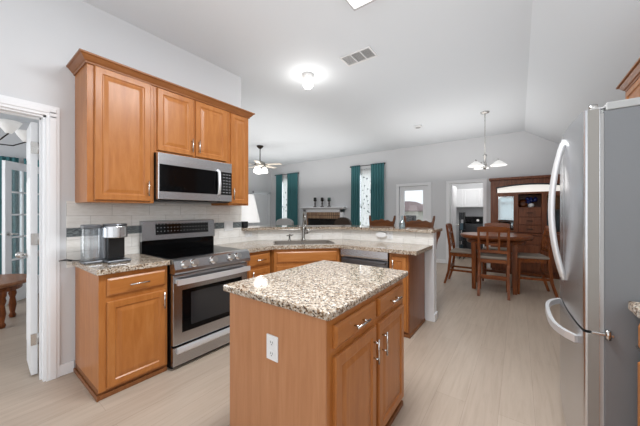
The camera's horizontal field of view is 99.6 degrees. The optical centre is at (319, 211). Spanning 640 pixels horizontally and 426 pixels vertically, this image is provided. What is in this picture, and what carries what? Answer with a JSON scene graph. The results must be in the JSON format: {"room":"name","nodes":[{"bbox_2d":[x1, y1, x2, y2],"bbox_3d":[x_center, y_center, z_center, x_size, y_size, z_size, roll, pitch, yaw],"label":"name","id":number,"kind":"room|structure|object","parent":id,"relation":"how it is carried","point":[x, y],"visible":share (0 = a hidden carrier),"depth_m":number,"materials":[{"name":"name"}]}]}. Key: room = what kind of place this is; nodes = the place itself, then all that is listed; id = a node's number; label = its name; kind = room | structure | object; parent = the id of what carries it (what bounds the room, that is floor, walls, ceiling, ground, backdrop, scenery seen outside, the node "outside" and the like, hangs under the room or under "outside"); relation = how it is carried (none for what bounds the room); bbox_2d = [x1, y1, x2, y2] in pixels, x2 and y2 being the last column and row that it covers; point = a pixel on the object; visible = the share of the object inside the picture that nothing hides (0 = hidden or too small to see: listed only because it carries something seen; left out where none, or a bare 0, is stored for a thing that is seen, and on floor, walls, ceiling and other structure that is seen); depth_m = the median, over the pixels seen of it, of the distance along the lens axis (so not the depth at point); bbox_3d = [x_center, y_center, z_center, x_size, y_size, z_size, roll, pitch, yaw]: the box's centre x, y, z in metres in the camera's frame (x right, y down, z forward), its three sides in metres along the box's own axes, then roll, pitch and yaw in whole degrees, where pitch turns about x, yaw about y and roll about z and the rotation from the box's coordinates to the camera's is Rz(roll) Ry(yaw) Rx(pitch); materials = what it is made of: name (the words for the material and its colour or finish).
{"room":"kitchen","nodes":[
{"label":"kitchen","id":0,"kind":"room"},
{"bbox_2d":[0,0,240,367],"bbox_3d":[-2.768,-0.232,1.330,0.120,3.090,5.661,0,0,36],"label":"wall","id":1,"kind":"structure","parent":0,"point":[39,38],"depth_m":2.19,"materials":[{"name":"white paint"}]},
{"bbox_2d":[15,122,38,374],"bbox_3d":[-2.420,0.292,2.272,0.374,2.018,0.178,0,0,39],"label":"door","id":2,"kind":"structure","parent":1,"relation":"in","point":[32,145],"depth_m":2.17,"materials":[{"name":"white wood"}]},
{"bbox_2d":[0,94,59,381],"bbox_3d":[-2.428,0.243,1.774,0.143,2.140,1.030,0,0,36],"label":"trim","id":3,"kind":"structure","parent":1,"relation":"attached to","point":[48,116],"depth_m":2.10,"materials":[{"name":"white wood"}]},
{"bbox_2d":[60,360,73,375],"bbox_3d":[-2.052,1.268,2.190,0.014,0.090,0.095,0,0,36],"label":"baseboard","id":4,"kind":"structure","parent":1,"relation":"attached to","point":[66,368],"depth_m":2.19,"materials":[{"name":"white"}]},
{"bbox_2d":[75,63,153,203],"bbox_3d":[-1.732,-0.607,2.307,0.388,1.064,0.464,0,0,36],"label":"upper cabinet","id":5,"kind":"object","parent":1,"relation":"attached to","point":[114,112],"visible":0.91,"depth_m":2.18,"materials":[{"name":"brown wood"}]},
{"bbox_2d":[66,48,254,118],"bbox_3d":[-1.421,-1.155,2.729,0.390,0.065,1.619,0,0,36],"label":"crown molding","id":6,"kind":"structure","parent":5,"relation":"attached to","point":[81,57],"depth_m":2.32,"materials":[{"name":"brown wood"}]},
{"bbox_2d":[66,201,241,267],"bbox_3d":[-1.547,0.183,2.881,0.010,0.540,1.713,0,0,36],"label":"backsplash","id":7,"kind":"structure","parent":1,"relation":"attached to","point":[80,243],"depth_m":2.55,"materials":[{"name":"beige tile"}]},
{"bbox_2d":[154,86,227,163],"bbox_3d":[-1.368,-0.836,2.802,0.388,0.607,0.761,0,0,36],"label":"upper cabinet","id":8,"kind":"object","parent":1,"relation":"attached to","point":[183,126],"visible":0.87,"depth_m":2.65,"materials":[{"name":"brown wood"}]},
{"bbox_2d":[154,152,231,202],"bbox_3d":[-1.332,-0.312,2.776,0.456,0.426,0.756,0,0,36],"label":"microwave","id":9,"kind":"object","parent":8,"relation":"attached to","point":[178,179],"visible":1,"depth_m":2.60,"materials":[{"name":"silver metal"}]},
{"bbox_2d":[224,221,232,230],"bbox_3d":[-1.149,0.178,3.403,0.010,0.120,0.125,0,0,36],"label":"wall switch","id":10,"kind":"object","parent":1,"relation":"attached to","point":[228,225],"visible":1,"depth_m":3.40,"materials":[{"name":"white plastic"}]},
{"bbox_2d":[211,112,247,205],"bbox_3d":[-1.058,-0.607,3.223,0.388,1.064,0.283,0,0,36],"label":"upper cabinet","id":11,"kind":"object","parent":1,"relation":"attached to","point":[237,124],"visible":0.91,"depth_m":3.12,"materials":[{"name":"brown wood"}]},
{"bbox_2d":[241,230,257,241],"bbox_3d":[-0.954,0.327,3.688,0.009,0.152,0.290,0,0,36],"label":"backsplash","id":12,"kind":"structure","parent":1,"relation":"attached to","point":[254,237],"depth_m":3.69,"materials":[{"name":"beige tile"}]},
{"bbox_2d":[0,117,270,273],"bbox_3d":[-5.171,-0.232,6.316,0.100,3.090,10.846,0,0,36],"label":"wall","id":13,"kind":"structure","parent":0,"point":[256,182],"depth_m":5.33,"materials":[{"name":"white paint"}]},
{"bbox_2d":[254,194,267,225],"bbox_3d":[-2.229,0.312,10.244,0.122,1.978,0.680,0,0,36],"label":"door","id":14,"kind":"structure","parent":13,"relation":"in","point":[261,200],"depth_m":10.31,"materials":[{"name":"white wood"}]},
{"bbox_2d":[253,191,269,225],"bbox_3d":[-2.215,0.278,10.234,0.018,2.070,0.840,0,0,36],"label":"trim","id":15,"kind":"structure","parent":13,"relation":"attached to","point":[268,193],"depth_m":10.51,"materials":[{"name":"white wood"}]},
{"bbox_2d":[0,256,566,425],"bbox_3d":[-0.840,1.343,4.591,9.120,0.060,13.200,0,0,36],"label":"floor","id":16,"kind":"structure","parent":0,"point":[487,359],"depth_m":2.12,"materials":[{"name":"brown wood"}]},
{"bbox_2d":[0,274,26,328],"bbox_3d":[-3.881,1.056,3.091,0.840,0.515,0.840,0,0,36],"label":"round table","id":17,"kind":"object","parent":16,"relation":"on","point":[9,283],"visible":0.94,"depth_m":3.14,"materials":[{"name":"brown wood"}]},
{"bbox_2d":[1,160,38,304],"bbox_3d":[-4.474,0.292,4.131,0.152,2.018,0.780,0,0,-13],"label":"door","id":18,"kind":"structure","parent":16,"relation":"on","point":[7,166],"depth_m":3.83,"materials":[{"name":"white wood"}]},
{"bbox_2d":[73,265,166,401],"bbox_3d":[-1.624,0.875,2.215,0.654,0.875,0.467,0,0,36],"label":"base cabinet","id":19,"kind":"object","parent":16,"relation":"on","point":[121,318],"visible":0.88,"depth_m":2.02,"materials":[{"name":"brown wood"}]},
{"bbox_2d":[72,253,169,275],"bbox_3d":[-1.630,0.417,2.219,0.640,0.040,0.482,0,0,36],"label":"countertop","id":20,"kind":"structure","parent":19,"relation":"on","point":[138,261],"depth_m":2.06,"materials":[{"name":"beige stone"}]},
{"bbox_2d":[59,223,130,264],"bbox_3d":[-1.777,0.246,2.135,0.501,0.302,0.283,0,0,-25],"label":"coffee maker","id":21,"kind":"object","parent":20,"relation":"on","point":[112,236],"visible":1,"depth_m":2.14,"materials":[{"name":"silver metal"}]},
{"bbox_2d":[139,219,249,368],"bbox_3d":[-1.217,0.701,2.692,0.736,1.225,0.760,0,0,36],"label":"range","id":22,"kind":"object","parent":16,"relation":"on","point":[198,307],"visible":0.85,"depth_m":2.48,"materials":[{"name":"silver metal"}]},
{"bbox_2d":[143,246,240,259],"bbox_3d":[-1.248,0.406,2.715,0.540,0.023,0.756,0,0,36],"label":"cooktop","id":23,"kind":"object","parent":22,"relation":"in","point":[183,251],"depth_m":2.69,"materials":[{"name":"black glass"}]},
{"bbox_2d":[248,250,269,278],"bbox_3d":[-0.911,0.875,3.184,0.654,0.875,0.360,0,0,36],"label":"base cabinet","id":24,"kind":"object","parent":16,"relation":"on","point":[259,263],"visible":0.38,"depth_m":3.02,"materials":[{"name":"brown wood"}]},
{"bbox_2d":[276,218,293,224],"bbox_3d":[-1.271,0.763,8.583,0.800,1.100,0.700,0,0,25],"label":"armchair","id":25,"kind":"object","parent":16,"relation":"on","point":[284,221],"visible":0.09,"depth_m":8.76,"materials":[{"name":"grey fabric"}]},
{"bbox_2d":[270,248,342,272],"bbox_3d":[-0.216,0.875,3.531,1.607,0.875,0.704,0,0,-10],"label":"base cabinet","id":26,"kind":"object","parent":16,"relation":"on","point":[280,259],"visible":0.12,"depth_m":3.21,"materials":[{"name":"brown wood"}]},
{"bbox_2d":[214,239,432,254],"bbox_3d":[0.027,0.417,3.221,2.120,0.040,1.557,0,0,36],"label":"countertop","id":27,"kind":"structure","parent":26,"relation":"on","point":[257,245],"depth_m":3.19,"materials":[{"name":"beige stone"}]},
{"bbox_2d":[273,240,333,244],"bbox_3d":[-0.216,0.485,3.517,0.768,0.185,0.408,0,0,-10],"label":"sink","id":28,"kind":"object","parent":27,"relation":"in","point":[298,241],"visible":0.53,"depth_m":3.69,"materials":[{"name":"grey metal"}]},
{"bbox_2d":[302,211,309,239],"bbox_3d":[-0.184,0.196,3.680,0.121,0.403,0.220,0,0,-10],"label":"faucet","id":29,"kind":"object","parent":27,"relation":"on","point":[304,213],"visible":0.98,"depth_m":3.73,"materials":[{"name":"silver metal"}]},
{"bbox_2d":[230,279,403,425],"bbox_3d":[0.056,0.875,1.647,0.698,0.875,0.913,0,0,36],"label":"base cabinet","id":30,"kind":"object","parent":16,"relation":"on","point":[347,369],"visible":0.83,"depth_m":1.31,"materials":[{"name":"brown wood"}]},
{"bbox_2d":[267,333,277,362],"bbox_3d":[-0.227,0.645,1.282,0.075,0.118,0.009,0,0,36],"label":"wall outlet","id":31,"kind":"object","parent":30,"relation":"attached to","point":[272,341],"visible":1,"depth_m":1.28,"materials":[{"name":"white plastic"}]},
{"bbox_2d":[269,339,273,345],"bbox_3d":[-0.229,0.619,1.280,0.032,0.028,0.002,0,0,36],"label":"socket","id":32,"kind":"object","parent":31,"relation":"attached to","point":[271,341],"depth_m":1.28,"materials":[{"name":"white plastic"}]},
{"bbox_2d":[269,350,273,356],"bbox_3d":[-0.229,0.671,1.280,0.032,0.028,0.002,0,0,36],"label":"socket","id":33,"kind":"object","parent":31,"relation":"attached to","point":[271,352],"depth_m":1.28,"materials":[{"name":"white plastic"}]},
{"bbox_2d":[223,260,407,320],"bbox_3d":[0.033,0.419,1.668,0.712,0.035,0.960,0,0,36],"label":"countertop","id":34,"kind":"structure","parent":30,"relation":"on","point":[324,289],"depth_m":1.46,"materials":[{"name":"stone"}]},
{"bbox_2d":[300,207,346,224],"bbox_3d":[0.075,0.576,9.058,1.820,1.475,0.209,0,0,36],"label":"fireplace","id":35,"kind":"object","parent":16,"relation":"on","point":[314,215],"visible":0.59,"depth_m":9.06,"materials":[{"name":"white"}]},
{"bbox_2d":[300,207,346,208],"bbox_3d":[0.075,-0.132,9.058,1.820,0.060,0.209,0,0,36],"label":"mantel shelf","id":36,"kind":"object","parent":35,"relation":"attached to","point":[300,207],"depth_m":8.93,"materials":[{"name":"white wood"}]},
{"bbox_2d":[334,217,351,224],"bbox_3d":[0.534,0.733,7.441,0.800,1.160,0.700,0,0,26],"label":"armchair","id":37,"kind":"object","parent":16,"relation":"on","point":[342,220],"visible":0.05,"depth_m":7.62,"materials":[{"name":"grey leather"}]},
{"bbox_2d":[341,248,388,267],"bbox_3d":[0.653,0.878,3.318,0.595,0.870,0.580,0,0,36],"label":"dishwasher","id":38,"kind":"object","parent":16,"relation":"on","point":[360,257],"visible":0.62,"depth_m":3.08,"materials":[{"name":"silver metal"}]},
{"bbox_2d":[369,215,395,225],"bbox_3d":[0.930,0.689,4.450,0.476,1.254,0.467,0,0,36],"label":"bar stool","id":39,"kind":"object","parent":16,"relation":"on","point":[381,222],"visible":0.27,"depth_m":4.61,"materials":[{"name":"brown wood"}]},
{"bbox_2d":[389,252,424,338],"bbox_3d":[0.994,0.875,3.071,0.228,0.875,0.614,0,0,36],"label":"base cabinet","id":40,"kind":"object","parent":16,"relation":"on","point":[414,283],"visible":0.53,"depth_m":2.91,"materials":[{"name":"brown wood"}]},
{"bbox_2d":[404,216,434,227],"bbox_3d":[1.430,0.689,4.082,0.476,1.254,0.467,0,0,36],"label":"bar stool","id":41,"kind":"object","parent":16,"relation":"on","point":[418,223],"visible":0.23,"depth_m":4.24,"materials":[{"name":"brown wood"}]},
{"bbox_2d":[444,223,477,282],"bbox_3d":[2.611,0.768,4.994,0.526,1.100,0.430,0,0,36],"label":"dining chair","id":42,"kind":"object","parent":16,"relation":"on","point":[461,252],"visible":0.8,"depth_m":4.94,"materials":[{"name":"brown wood"}]},
{"bbox_2d":[459,212,464,258],"bbox_3d":[4.000,0.663,7.610,0.130,1.300,0.220,0,0,36],"label":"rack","id":43,"kind":"object","parent":16,"relation":"on","point":[463,219],"visible":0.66,"depth_m":7.55,"materials":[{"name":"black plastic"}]},
{"bbox_2d":[462,216,482,257],"bbox_3d":[4.603,0.723,7.905,0.720,1.180,0.670,0,0,36],"label":"washing machine","id":44,"kind":"object","parent":16,"relation":"on","point":[471,222],"visible":0.37,"depth_m":7.79,"materials":[{"name":"black metal"}]},
{"bbox_2d":[477,226,509,300],"bbox_3d":[2.769,0.768,4.321,0.430,1.100,0.526,0,0,33],"label":"dining chair","id":45,"kind":"object","parent":16,"relation":"on","point":[503,257],"visible":1,"depth_m":4.18,"materials":[{"name":"brown wood"}]},
{"bbox_2d":[482,223,509,280],"bbox_3d":[3.412,0.768,5.241,0.430,1.100,0.526,0,0,36],"label":"dining chair","id":46,"kind":"object","parent":16,"relation":"on","point":[485,270],"visible":0.3,"depth_m":5.15,"materials":[{"name":"brown wood"}]},
{"bbox_2d":[460,232,533,294],"bbox_3d":[3.029,0.851,4.687,1.060,0.925,1.060,0,0,36],"label":"dining table","id":47,"kind":"object","parent":16,"relation":"on","point":[515,239],"visible":0.84,"depth_m":4.37,"materials":[{"name":"brown wood"}]},
{"bbox_2d":[489,174,559,278],"bbox_3d":[4.388,0.290,5.676,1.404,2.045,0.515,0,0,36],"label":"china hutch","id":48,"kind":"object","parent":16,"relation":"on","point":[506,192],"visible":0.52,"depth_m":5.58,"materials":[{"name":"brown wood"}]},
{"bbox_2d":[518,199,527,206],"bbox_3d":[4.377,-0.186,5.826,0.184,0.180,0.039,0,0,36],"label":"plate","id":49,"kind":"object","parent":48,"relation":"on","point":[521,203],"visible":0.75,"depth_m":5.83,"materials":[{"name":"brown ceramic"}]},
{"bbox_2d":[498,195,559,231],"bbox_3d":[4.526,0.023,5.864,1.144,0.780,0.010,0,0,36],"label":"mirror","id":50,"kind":"object","parent":48,"relation":"on","point":[505,204],"depth_m":6.03,"materials":[{"name":"grey mirror"}]},
{"bbox_2d":[518,207,541,208],"bbox_3d":[4.414,-0.077,5.700,0.380,0.030,0.405,0,0,36],"label":"niche shelf","id":51,"kind":"object","parent":48,"relation":"attached to","point":[518,207],"depth_m":5.53,"materials":[{"name":"brown wood"}]},
{"bbox_2d":[525,197,537,206],"bbox_3d":[4.409,-0.201,5.637,0.210,0.219,0.144,0,0,36],"label":"vase","id":52,"kind":"object","parent":48,"relation":"on","point":[530,200],"visible":0.99,"depth_m":5.61,"materials":[{"name":"white ceramic"}]},
{"bbox_2d":[511,226,558,297],"bbox_3d":[3.470,0.768,4.397,0.526,1.100,0.430,0,0,25],"label":"dining chair","id":53,"kind":"object","parent":16,"relation":"on","point":[540,258],"visible":0.74,"depth_m":4.30,"materials":[{"name":"brown wood"}]},
{"bbox_2d":[545,97,639,425],"bbox_3d":[1.804,0.400,1.462,0.891,1.826,0.927,0,0,36],"label":"refrigerator","id":54,"kind":"object","parent":16,"relation":"on","point":[597,262],"visible":1,"depth_m":1.27,"materials":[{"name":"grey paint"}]},
{"bbox_2d":[635,324,639,425],"bbox_3d":[1.368,0.875,0.657,0.680,0.875,0.850,0,0,36],"label":"base cabinet","id":55,"kind":"object","parent":16,"relation":"on","point":[636,346],"visible":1,"depth_m":1.13,"materials":[{"name":"brown wood"}]},
{"bbox_2d":[628,301,639,318],"bbox_3d":[1.381,0.417,0.655,0.665,0.040,0.892,0,0,36],"label":"countertop","id":56,"kind":"structure","parent":55,"relation":"on","point":[634,307],"depth_m":1.15,"materials":[{"name":"beige stone"}]},
{"bbox_3d":[-1.267,0.995,4.619,0.600,0.635,0.600,0,0,36],"label":"side table","id":57,"kind":"object","parent":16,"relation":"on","visible":0},
{"bbox_2d":[241,194,259,222],"bbox_3d":[-1.267,0.192,4.619,0.480,0.970,0.480,0,0,36],"label":"table lamp","id":58,"kind":"object","parent":57,"relation":"on","point":[249,213],"visible":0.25,"depth_m":4.47,"materials":[{"name":"white fabric"}]},
{"bbox_2d":[0,0,639,165],"bbox_3d":[-1.494,-1.472,3.704,9.120,0.770,10.996,0,0,36],"label":"ceiling","id":59,"kind":"structure","parent":0,"point":[536,66],"depth_m":3.09,"materials":[{"name":"white paint"}]},
{"bbox_2d":[0,156,18,274],"bbox_3d":[-5.890,0.123,5.082,0.076,2.321,0.314,0,0,36],"label":"curtain","id":60,"kind":"object","parent":59,"relation":"hanging from","point":[15,174],"visible":0.53,"depth_m":5.14,"materials":[{"name":"teal fabric"}]},
{"bbox_2d":[0,119,26,145],"bbox_3d":[-3.885,-1.270,3.096,0.915,1.015,0.930,0,0,36],"label":"chandelier","id":61,"kind":"object","parent":59,"relation":"hanging from","point":[8,126],"visible":0.77,"depth_m":3.04,"materials":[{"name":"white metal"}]},
{"bbox_2d":[23,158,38,274],"bbox_3d":[-5.650,0.123,5.409,0.076,2.321,0.384,0,0,36],"label":"curtain","id":62,"kind":"object","parent":59,"relation":"hanging from","point":[25,161],"visible":0.08,"depth_m":5.26,"materials":[{"name":"teal fabric"}]},
{"bbox_2d":[249,145,281,173],"bbox_3d":[-1.602,-1.407,7.317,1.211,0.740,1.176,0,0,36],"label":"ceiling fan","id":63,"kind":"object","parent":59,"relation":"hanging from","point":[258,164],"visible":0.99,"depth_m":7.21,"materials":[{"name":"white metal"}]},
{"bbox_2d":[302,72,313,89],"bbox_3d":[-0.156,-1.685,3.512,0.150,0.183,0.150,0,0,36],"label":"ceiling light","id":64,"kind":"object","parent":59,"relation":"attached to","point":[307,83],"visible":1,"depth_m":3.47,"materials":[{"name":"white glass"}]},
{"bbox_2d":[339,46,377,66],"bbox_3d":[0.439,-1.771,3.091,0.380,0.012,0.220,0,0,36],"label":"ceiling vent","id":65,"kind":"object","parent":59,"relation":"in","point":[366,53],"visible":1,"depth_m":3.09,"materials":[{"name":"white plastic"}]},
{"bbox_2d":[345,0,375,10],"bbox_3d":[0.176,-1.732,1.603,0.680,0.090,1.330,0,0,36],"label":"ceiling light","id":66,"kind":"object","parent":59,"relation":"attached to","point":[355,5],"visible":1,"depth_m":2.20,"materials":[{"name":"white"}]},
{"bbox_2d":[348,0,370,8],"bbox_3d":[0.173,-1.717,1.598,0.600,0.060,1.200,0,0,36],"label":"diffuser","id":67,"kind":"object","parent":66,"relation":"attached to","point":[355,4],"depth_m":2.18,"materials":[{"name":"white"}]},
{"bbox_2d":[468,111,506,169],"bbox_3d":[2.977,-1.257,4.804,0.584,1.040,0.608,0,0,36],"label":"chandelier","id":68,"kind":"object","parent":59,"relation":"hanging from","point":[478,166],"visible":1,"depth_m":4.77,"materials":[{"name":"white glass"}]},
{"bbox_2d":[271,131,559,263],"bbox_3d":[1.714,-0.232,8.064,8.920,3.090,0.130,0,0,36],"label":"wall","id":69,"kind":"structure","parent":0,"point":[524,153],"depth_m":7.06,"materials":[{"name":"white paint"}]},
{"bbox_2d":[282,180,282,217],"bbox_3d":[-1.181,-0.182,10.169,0.880,2.050,0.150,0,0,36],"label":"window","id":70,"kind":"structure","parent":69,"relation":"in","point":[282,180],"depth_m":10.40,"materials":[{"name":"white glass"}]},
{"bbox_2d":[283,176,286,217],"bbox_3d":[-1.299,-0.232,10.167,0.253,2.190,0.033,0,0,36],"label":"sheer curtain","id":71,"kind":"object","parent":70,"relation":"hanging from","point":[285,177],"visible":0.7,"depth_m":10.15,"materials":[{"name":"white fabric"}]},
{"bbox_2d":[400,186,427,226],"bbox_3d":[2.548,0.303,7.383,0.770,2.000,0.128,0,0,36],"label":"door","id":72,"kind":"structure","parent":69,"relation":"in","point":[412,188],"depth_m":7.43,"materials":[{"name":"white wood"}]},
{"bbox_2d":[396,182,431,226],"bbox_3d":[2.535,0.266,7.364,0.956,2.095,0.024,0,0,36],"label":"trim","id":73,"kind":"structure","parent":69,"relation":"attached to","point":[423,183],"depth_m":7.37,"materials":[{"name":"white wood"}]},
{"bbox_2d":[451,185,458,262],"bbox_3d":[3.571,0.307,7.225,0.178,1.988,0.700,0,0,34],"label":"door","id":74,"kind":"structure","parent":69,"relation":"in","point":[453,188],"depth_m":7.08,"materials":[{"name":"white"}]},
{"bbox_2d":[436,259,489,267],"bbox_3d":[1.680,1.263,8.000,8.900,0.100,0.014,0,0,36],"label":"baseboard","id":75,"kind":"structure","parent":69,"relation":"attached to","point":[437,260],"depth_m":6.92,"materials":[{"name":"white"}]},
{"bbox_2d":[446,179,486,265],"bbox_3d":[3.562,0.266,6.609,0.896,2.095,0.024,0,0,36],"label":"trim","id":76,"kind":"structure","parent":69,"relation":"attached to","point":[484,181],"depth_m":6.70,"materials":[{"name":"white wood"}]},
{"bbox_3d":[1.469,-0.182,8.219,0.860,2.050,0.150,0,0,36],"label":"window","id":77,"kind":"structure","parent":69,"relation":"in","visible":0},
{"bbox_2d":[361,168,370,225],"bbox_3d":[1.391,-0.222,8.187,0.352,2.170,0.033,0,0,36],"label":"sheer curtain","id":78,"kind":"object","parent":77,"relation":"hanging from","point":[365,173],"visible":0.72,"depth_m":8.20,"materials":[{"name":"white fabric"}]},
{"bbox_3d":[-1.241,-1.397,10.096,1.214,0.044,0.096,0,0,36],"label":"curtain rod","id":79,"kind":"object","parent":69,"relation":"attached to","visible":0},
{"bbox_2d":[276,174,281,220],"bbox_3d":[-1.566,-0.070,10.301,0.344,2.706,0.076,0,0,36],"label":"curtain","id":80,"kind":"object","parent":79,"relation":"hanging from","point":[279,177],"visible":0.62,"depth_m":10.28,"materials":[{"name":"teal fabric"}]},
{"bbox_2d":[287,172,297,224],"bbox_3d":[-1.014,-0.070,9.895,0.534,2.706,0.076,0,0,36],"label":"curtain","id":81,"kind":"object","parent":79,"relation":"hanging from","point":[292,179],"visible":0.59,"depth_m":9.88,"materials":[{"name":"teal fabric"}]},
{"bbox_3d":[1.421,-1.397,8.138,1.174,0.044,0.096,0,0,36],"label":"curtain rod","id":82,"kind":"object","parent":69,"relation":"attached to","visible":0},
{"bbox_2d":[351,165,359,224],"bbox_3d":[1.092,-0.070,8.345,0.324,2.706,0.076,0,0,36],"label":"curtain","id":83,"kind":"object","parent":82,"relation":"hanging from","point":[355,171],"visible":0.6,"depth_m":8.33,"materials":[{"name":"teal fabric"}]},
{"bbox_2d":[371,162,383,220],"bbox_3d":[1.676,-0.070,7.916,0.434,2.706,0.076,0,0,36],"label":"curtain","id":84,"kind":"object","parent":82,"relation":"hanging from","point":[377,171],"visible":0.58,"depth_m":7.90,"materials":[{"name":"teal fabric"}]},
{"bbox_2d":[425,233,435,321],"bbox_3d":[0.185,0.782,3.770,2.598,1.062,0.740,0,0,8],"label":"wall","id":85,"kind":"structure","parent":0,"point":[430,255],"depth_m":3.25,"materials":[{"name":"white paint"}]},
{"bbox_2d":[245,231,251,236],"bbox_3d":[-0.964,0.303,3.658,0.009,0.070,0.118,0,0,36],"label":"wall outlet","id":86,"kind":"object","parent":85,"relation":"attached to","point":[247,234],"visible":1,"depth_m":3.65,"materials":[{"name":"white plastic"}]},
{"bbox_2d":[258,229,341,239],"bbox_3d":[-0.272,0.327,3.890,1.209,0.152,0.010,0,0,-8],"label":"backsplash","id":87,"kind":"structure","parent":85,"relation":"attached to","point":[313,233],"depth_m":3.88,"materials":[{"name":"beige tile"}]},
{"bbox_2d":[241,225,442,248],"bbox_3d":[0.191,0.338,3.900,2.908,0.250,1.086,0,0,9],"label":"raised bar","id":88,"kind":"object","parent":85,"relation":"on","point":[437,231],"visible":0.87,"depth_m":3.74,"materials":[{"name":"stone"}]},
{"bbox_2d":[241,221,247,227],"bbox_3d":[-1.016,0.171,3.625,0.083,0.085,0.075,0,0,36],"label":"speaker","id":89,"kind":"object","parent":88,"relation":"on","point":[244,223],"visible":0.82,"depth_m":3.59},
{"bbox_2d":[376,232,386,236],"bbox_3d":[0.816,0.303,3.586,0.150,0.068,0.034,0,0,36],"label":"plug","id":90,"kind":"object","parent":85,"relation":"attached to","point":[379,234],"visible":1,"depth_m":3.57,"materials":[{"name":"white plastic"}]},
{"bbox_2d":[342,229,432,244],"bbox_3d":[0.836,0.327,3.600,1.275,0.152,0.009,0,0,36],"label":"backsplash","id":91,"kind":"structure","parent":85,"relation":"attached to","point":[367,235],"depth_m":3.50,"materials":[{"name":"beige tile"}]},
{"bbox_2d":[387,231,392,238],"bbox_3d":[0.913,0.303,3.532,0.075,0.110,0.009,0,0,36],"label":"wall outlet","id":92,"kind":"object","parent":85,"relation":"attached to","point":[389,233],"visible":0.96,"depth_m":3.53,"materials":[{"name":"white plastic"}]},
{"bbox_2d":[434,311,437,321],"bbox_3d":[0.905,1.268,3.645,1.254,0.090,0.144,0,0,36],"label":"baseboard","id":93,"kind":"structure","parent":85,"relation":"attached to","point":[436,313],"depth_m":3.27,"materials":[{"name":"white wood"}]},
{"bbox_2d":[451,183,482,247],"bbox_3d":[4.358,0.013,7.455,2.100,2.600,2.024,0,0,36],"label":"wall","id":94,"kind":"structure","parent":0,"point":[469,211],"depth_m":8.43,"materials":[{"name":"white paint"}]},
{"bbox_2d":[456,188,482,207],"bbox_3d":[4.787,-0.412,8.037,1.800,0.550,0.359,0,0,36],"label":"laundry cabinet","id":95,"kind":"object","parent":94,"relation":"attached to","point":[464,197],"visible":0.42,"depth_m":8.06,"materials":[{"name":"white wood"}]},
{"bbox_3d":[2.133,0.083,1.023,0.100,2.460,10.976,0,0,36],"label":"wall","id":96,"kind":"structure","parent":0,"visible":0},
{"bbox_2d":[625,77,639,98],"bbox_3d":[2.453,-0.523,1.907,0.392,0.897,0.460,0,0,36],"label":"upper cabinet","id":97,"kind":"object","parent":96,"relation":"attached to","point":[634,91],"visible":0.22,"depth_m":1.99,"materials":[{"name":"brown wood"}]},
{"bbox_2d":[616,57,639,91],"bbox_3d":[2.453,-1.000,1.907,0.393,0.065,0.568,0,0,36],"label":"crown molding","id":98,"kind":"structure","parent":97,"relation":"on","point":[633,75],"depth_m":2.02,"materials":[{"name":"brown wood"}]},
{"label":"outside","id":99,"kind":"structure","parent":0,"visible":0},
{"bbox_3d":[18.493,2.563,30.124,80.000,0.100,50.754,0,0,36],"label":"ground","id":100,"kind":"structure","parent":99,"visible":0},
{"bbox_2d":[405,201,422,221],"bbox_3d":[6.103,0.903,18.726,3.050,3.220,4.400,0,0,36],"label":"house","id":101,"kind":"structure","parent":100,"relation":"on","point":[413,210],"depth_m":16.75,"materials":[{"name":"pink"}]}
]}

